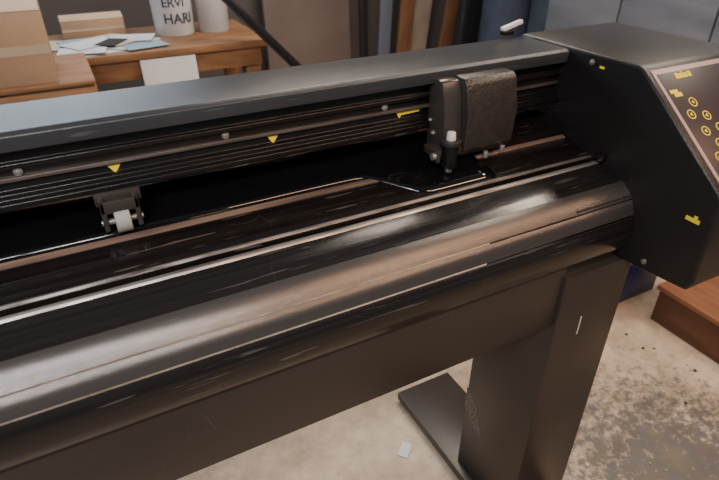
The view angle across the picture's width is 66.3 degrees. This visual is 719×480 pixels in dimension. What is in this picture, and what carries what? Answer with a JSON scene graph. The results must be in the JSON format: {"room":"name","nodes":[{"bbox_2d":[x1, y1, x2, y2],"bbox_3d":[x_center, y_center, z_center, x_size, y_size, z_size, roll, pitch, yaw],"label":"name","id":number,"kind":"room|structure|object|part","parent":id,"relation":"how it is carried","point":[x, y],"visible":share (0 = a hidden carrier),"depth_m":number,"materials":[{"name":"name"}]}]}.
{"room":"print shop","nodes":[
{"label":"print shop","id":0,"kind":"room"},
{"bbox_2d":[8,0,462,96],"bbox_3d":[-1.838,-2.072,3.360,6.400,2.700,0.100,-16,35,-23],"label":"wall","id":1,"kind":"structure","parent":0,"point":[135,13],"depth_m":4.14,"materials":[{"name":"paint"}]},
{"bbox_2d":[261,0,350,69],"bbox_3d":[-0.409,-2.088,3.957,0.690,2.097,0.186,-16,35,-23],"label":"door","id":2,"kind":"structure","parent":1,"relation":"in","point":[311,31],"depth_m":4.20,"materials":[{"name":"beige wood"}]},
{"bbox_2d":[0,243,718,479],"bbox_3d":[-0.483,0.491,1.908,6.400,0.100,5.850,-16,35,-23],"label":"floor","id":3,"kind":"structure","parent":0,"point":[635,414],"depth_m":1.68,"materials":[{"name":"concrete"}]},
{"bbox_2d":[0,52,97,104],"bbox_3d":[-1.349,-0.299,2.324,0.580,0.797,0.480,-16,35,-23],"label":"table","id":4,"kind":"object","parent":3,"relation":"on","point":[73,70],"visible":0.25,"depth_m":2.04,"materials":[{"name":"brown wood"}]},
{"bbox_2d":[0,0,58,88],"bbox_3d":[-1.317,-0.730,2.005,0.320,0.270,0.322,-16,35,-23],"label":"cardboard box","id":5,"kind":"object","parent":4,"relation":"on","point":[26,55],"visible":1,"depth_m":1.93,"materials":[{"name":"beige"}]},
{"bbox_2d":[0,19,267,97],"bbox_3d":[-1.236,-0.691,2.993,1.400,0.750,0.610,-16,35,-23],"label":"workbench","id":6,"kind":"object","parent":3,"relation":"on","point":[238,46],"visible":0.35,"depth_m":2.78,"materials":[{"name":"brown wood"}]},
{"bbox_2d":[49,41,60,50],"bbox_3d":[-1.401,-0.952,2.694,0.300,0.002,0.210,-2,32,-4],"label":"paper sheet","id":7,"kind":"object","parent":6,"relation":"on","point":[54,45],"visible":0.14,"depth_m":2.67,"materials":[{"name":"beige"}]},
{"bbox_2d":[56,37,90,47],"bbox_3d":[-1.331,-0.988,2.742,0.300,0.002,0.200,-19,37,-28],"label":"paper sheet","id":8,"kind":"object","parent":7,"relation":"on","point":[73,40],"visible":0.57,"depth_m":2.74,"materials":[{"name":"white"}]},
{"bbox_2d":[56,46,106,54],"bbox_3d":[-1.296,-0.885,2.574,0.210,0.002,0.150,-10,34,-16],"label":"paper sheet","id":9,"kind":"object","parent":6,"relation":"on","point":[100,49],"visible":0.57,"depth_m":2.57,"materials":[{"name":"white paper"}]},
{"bbox_2d":[58,36,107,50],"bbox_3d":[-1.307,-0.959,2.682,0.170,0.002,0.240,20,37,28],"label":"paper sheet","id":10,"kind":"object","parent":6,"relation":"on","point":[89,43],"visible":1,"depth_m":2.65,"materials":[{"name":"white paper"}]},
{"bbox_2d":[95,38,126,45],"bbox_3d":[-1.214,-0.969,2.693,0.100,0.002,0.150,4,32,6],"label":"paper sheet","id":11,"kind":"object","parent":10,"relation":"on","point":[110,41],"visible":1,"depth_m":2.68,"materials":[{"name":"black"}]},
{"bbox_2d":[58,11,125,39],"bbox_3d":[-1.406,-1.136,2.894,0.300,0.107,0.162,-16,35,-23],"label":"cardboard box","id":12,"kind":"object","parent":6,"relation":"on","point":[86,25],"visible":0.89,"depth_m":2.83,"materials":[{"name":"beige"}]},
{"bbox_2d":[85,49,124,56],"bbox_3d":[-1.213,-0.930,2.664,0.300,0.002,0.210,-28,41,-37],"label":"paper sheet","id":13,"kind":"object","parent":6,"relation":"on","point":[107,50],"visible":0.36,"depth_m":2.58,"materials":[{"name":"white paper"}]},
{"bbox_2d":[79,33,135,45],"bbox_3d":[-1.233,-1.007,2.764,0.260,0.002,0.200,16,35,23],"label":"paper sheet","id":14,"kind":"object","parent":6,"relation":"on","point":[109,34],"visible":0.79,"depth_m":2.77,"materials":[{"name":"beige"}]},
{"bbox_2d":[108,33,154,40],"bbox_3d":[-1.157,-1.024,2.786,0.220,0.002,0.160,-6,33,-9],"label":"paper sheet","id":15,"kind":"object","parent":14,"relation":"on","point":[130,37],"visible":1,"depth_m":2.80,"materials":[{"name":"white paper"}]},
{"bbox_2d":[107,38,160,49],"bbox_3d":[-1.129,-0.976,2.727,0.180,0.002,0.260,6,33,9],"label":"paper sheet","id":16,"kind":"object","parent":6,"relation":"on","point":[108,47],"visible":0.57,"depth_m":2.65,"materials":[{"name":"white paper"}]},
{"bbox_2d":[120,39,169,50],"bbox_3d":[-1.048,-0.952,2.686,0.200,0.002,0.140,-23,39,-32],"label":"paper sheet","id":17,"kind":"object","parent":6,"relation":"on","point":[152,43],"visible":0.93,"depth_m":2.69,"materials":[{"name":"blue"}]},
{"bbox_2d":[140,55,198,85],"bbox_3d":[-0.903,-0.555,2.811,0.260,0.714,0.100,-16,35,-23],"label":"paper sheet","id":18,"kind":"object","parent":6,"relation":"attached to","point":[180,68],"visible":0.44,"depth_m":2.68,"materials":[{"name":"paper"}]},
{"bbox_2d":[149,0,194,36],"bbox_3d":[-0.986,-1.226,2.885,0.220,0.270,0.220,-16,35,-23],"label":"pail","id":19,"kind":"object","parent":6,"relation":"on","point":[171,18],"visible":1,"depth_m":2.84,"materials":[{"name":"white"}]},
{"bbox_2d":[194,0,228,32],"bbox_3d":[-0.795,-1.267,2.950,0.178,0.270,0.178,-16,35,-23],"label":"pail","id":20,"kind":"object","parent":6,"relation":"on","point":[212,15],"visible":0.98,"depth_m":2.92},
{"bbox_3d":[-0.786,-0.942,3.426,0.080,0.715,0.080,-16,35,-23],"label":"leg","id":21,"kind":"part","parent":6,"relation":"part of","materials":[{"name":"brown wood"}]},
{"bbox_3d":[-0.582,-0.735,3.096,0.080,0.715,0.080,-16,35,-23],"label":"leg","id":22,"kind":"part","parent":6,"relation":"part of","materials":[{"name":"brown wood"}]},
{"bbox_2d":[221,0,300,66],"bbox_3d":[-0.338,-0.916,2.872,1.198,1.267,0.055,-6,33,-10],"label":"bar","id":23,"kind":"object","parent":3,"relation":"on","point":[233,5],"visible":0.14,"depth_m":2.77,"materials":[{"name":"black"}]},
{"bbox_2d":[0,19,718,479],"bbox_3d":[-0.204,0.385,0.882,2.040,1.170,0.910,-16,35,-23],"label":"cutter","id":24,"kind":"object","parent":3,"relation":"on","point":[600,142],"visible":1,"depth_m":0.83,"materials":[{"name":"paint"}]},
{"bbox_2d":[0,128,495,259],"bbox_3d":[-0.384,-0.007,0.752,1.313,0.036,0.179,-16,35,-23],"label":"sheet","id":25,"kind":"object","parent":24,"relation":"on","point":[401,160],"visible":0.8,"depth_m":0.86,"materials":[{"name":"black"}]},
{"bbox_3d":[-0.319,-0.110,0.748,1.576,0.005,0.006,-16,35,-23],"label":"guide rail","id":26,"kind":"part","parent":24,"relation":"part of","materials":[{"name":"metal"}]},
{"bbox_3d":[0.145,-0.207,0.932,0.036,0.133,0.053,-16,35,-23],"label":"carriage plate","id":27,"kind":"part","parent":24,"relation":"part of","materials":[{"name":"grey"}]},
{"bbox_3d":[0.151,-0.171,0.905,0.017,0.014,0.017,-16,35,-23],"label":"white knob","id":28,"kind":"part","parent":24,"relation":"part of","materials":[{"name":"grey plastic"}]},
{"bbox_3d":[0.292,-0.410,1.090,0.025,0.010,0.017,-16,35,-23],"label":"release lever","id":29,"kind":"part","parent":24,"relation":"part of","materials":[{"name":"black plastic"}]},
{"bbox_3d":[0.302,-0.425,1.091,0.049,0.019,0.012,-16,35,-23],"label":"lever handle","id":30,"kind":"part","parent":24,"relation":"part of","materials":[{"name":"grey plastic"}]},
{"bbox_3d":[0.398,0.322,1.294,0.173,0.760,0.209,-16,35,-23],"label":"leg","id":31,"kind":"part","parent":24,"relation":"part of","materials":[{"name":"paint"}]},
{"bbox_3d":[0.619,-0.205,0.916,0.238,0.140,0.176,-16,35,-23],"label":"control panel","id":32,"kind":"part","parent":24,"relation":"part of","materials":[{"name":"black"}]},
{"bbox_2d":[359,0,367,57],"bbox_3d":[0.019,-2.046,4.076,0.060,1.899,0.129,-16,35,-23],"label":"board","id":33,"kind":"object","parent":3,"relation":"on","point":[363,33],"visible":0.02,"depth_m":4.29,"materials":[{"name":"black"}]},
{"bbox_2d":[377,0,392,54],"bbox_3d":[0.212,-1.996,4.086,0.078,1.801,0.248,14,35,21],"label":"board","id":34,"kind":"object","parent":3,"relation":"on","point":[385,12],"visible":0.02,"depth_m":4.25,"materials":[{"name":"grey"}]},
{"bbox_2d":[397,442,411,457],"bbox_3d":[0.133,0.615,1.613,0.030,0.002,0.050,12,34,19],"label":"paper scrap","id":35,"kind":"object","parent":3,"relation":"on","point":[405,448],"visible":1,"depth_m":1.61,"materials":[{"name":"white paper"}]},
{"bbox_2d":[396,0,415,52],"bbox_3d":[0.389,-2.060,4.096,0.078,1.900,0.339,21,38,30],"label":"board","id":36,"kind":"object","parent":3,"relation":"on","point":[407,7],"visible":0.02,"depth_m":4.28,"materials":[{"name":"brown wood"}]},
{"bbox_2d":[410,0,431,50],"bbox_3d":[0.507,-2.100,4.336,0.103,1.712,0.464,25,40,34],"label":"board","id":37,"kind":"object","parent":3,"relation":"on","point":[422,12],"visible":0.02,"depth_m":4.50,"materials":[{"name":"beige wood"}]},
{"bbox_2d":[438,0,458,46],"bbox_3d":[0.773,-2.119,4.292,0.435,1.790,0.058,-27,41,-36],"label":"board","id":38,"kind":"object","parent":3,"relation":"on","point":[451,6],"visible":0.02,"depth_m":4.44,"materials":[{"name":"brown wood"}]},
{"bbox_2d":[460,0,482,43],"bbox_3d":[0.922,-1.975,4.331,0.091,1.506,0.319,21,38,30],"label":"board","id":39,"kind":"object","parent":3,"relation":"on","point":[473,9],"visible":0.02,"depth_m":4.42,"materials":[{"name":"black"}]},
{"bbox_2d":[479,0,531,41],"bbox_3d":[1.001,-1.540,3.781,0.320,1.349,0.320,-16,35,-23],"label":"roll","id":40,"kind":"object","parent":3,"relation":"on","point":[496,14],"visible":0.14,"depth_m":3.67,"materials":[{"name":"blue fabric"}]},
{"bbox_2d":[544,0,718,43],"bbox_3d":[1.772,-1.240,2.880,0.528,1.800,1.650,-16,35,-23],"label":"storage cabinet","id":41,"kind":"object","parent":3,"relation":"on","point":[693,19],"visible":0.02,"depth_m":2.88,"materials":[{"name":"grey"}]},
{"bbox_3d":[1.311,-1.460,3.183,0.017,1.690,0.520,-16,35,-23],"label":"door","id":42,"kind":"part","parent":41,"relation":"part of","materials":[{"name":"grey metal"}]},
{"bbox_3d":[1.560,-1.207,2.780,0.017,1.690,0.535,-16,35,-23],"label":"door","id":43,"kind":"part","parent":41,"relation":"part of","materials":[{"name":"grey metal"}]},
{"bbox_3d":[1.812,-0.950,2.371,0.017,1.690,0.535,-16,35,-23],"label":"door","id":44,"kind":"part","parent":41,"relation":"part of","materials":[{"name":"grey metal"}]},
{"bbox_2d":[619,264,656,302],"bbox_3d":[1.010,0.083,2.274,0.325,0.202,0.330,-16,35,-23],"label":"crate","id":45,"kind":"object","parent":3,"relation":"on","point":[638,281],"visible":0.06,"depth_m":2.19,"materials":[{"name":"blue plastic"}]},
{"bbox_2d":[651,276,718,363],"bbox_3d":[1.519,0.326,1.927,0.575,0.160,0.700,-16,35,-23],"label":"wooden box","id":46,"kind":"object","parent":3,"relation":"on","point":[691,314],"visible":0.87,"depth_m":1.98,"materials":[{"name":"brown wood"}]},
{"bbox_3d":[1.519,0.266,1.890,0.575,0.020,0.700,-16,35,-23],"label":"box lid","id":47,"kind":"part","parent":46,"relation":"part of","materials":[{"name":"brown wood"}]},
{"bbox_2d":[459,0,549,44],"bbox_3d":[2.320,-1.459,2.382,0.100,2.700,5.800,-16,35,-23],"label":"wall","id":48,"kind":"structure","parent":0,"point":[538,11],"depth_m":4.25,"materials":[{"name":"paint"}]}
]}

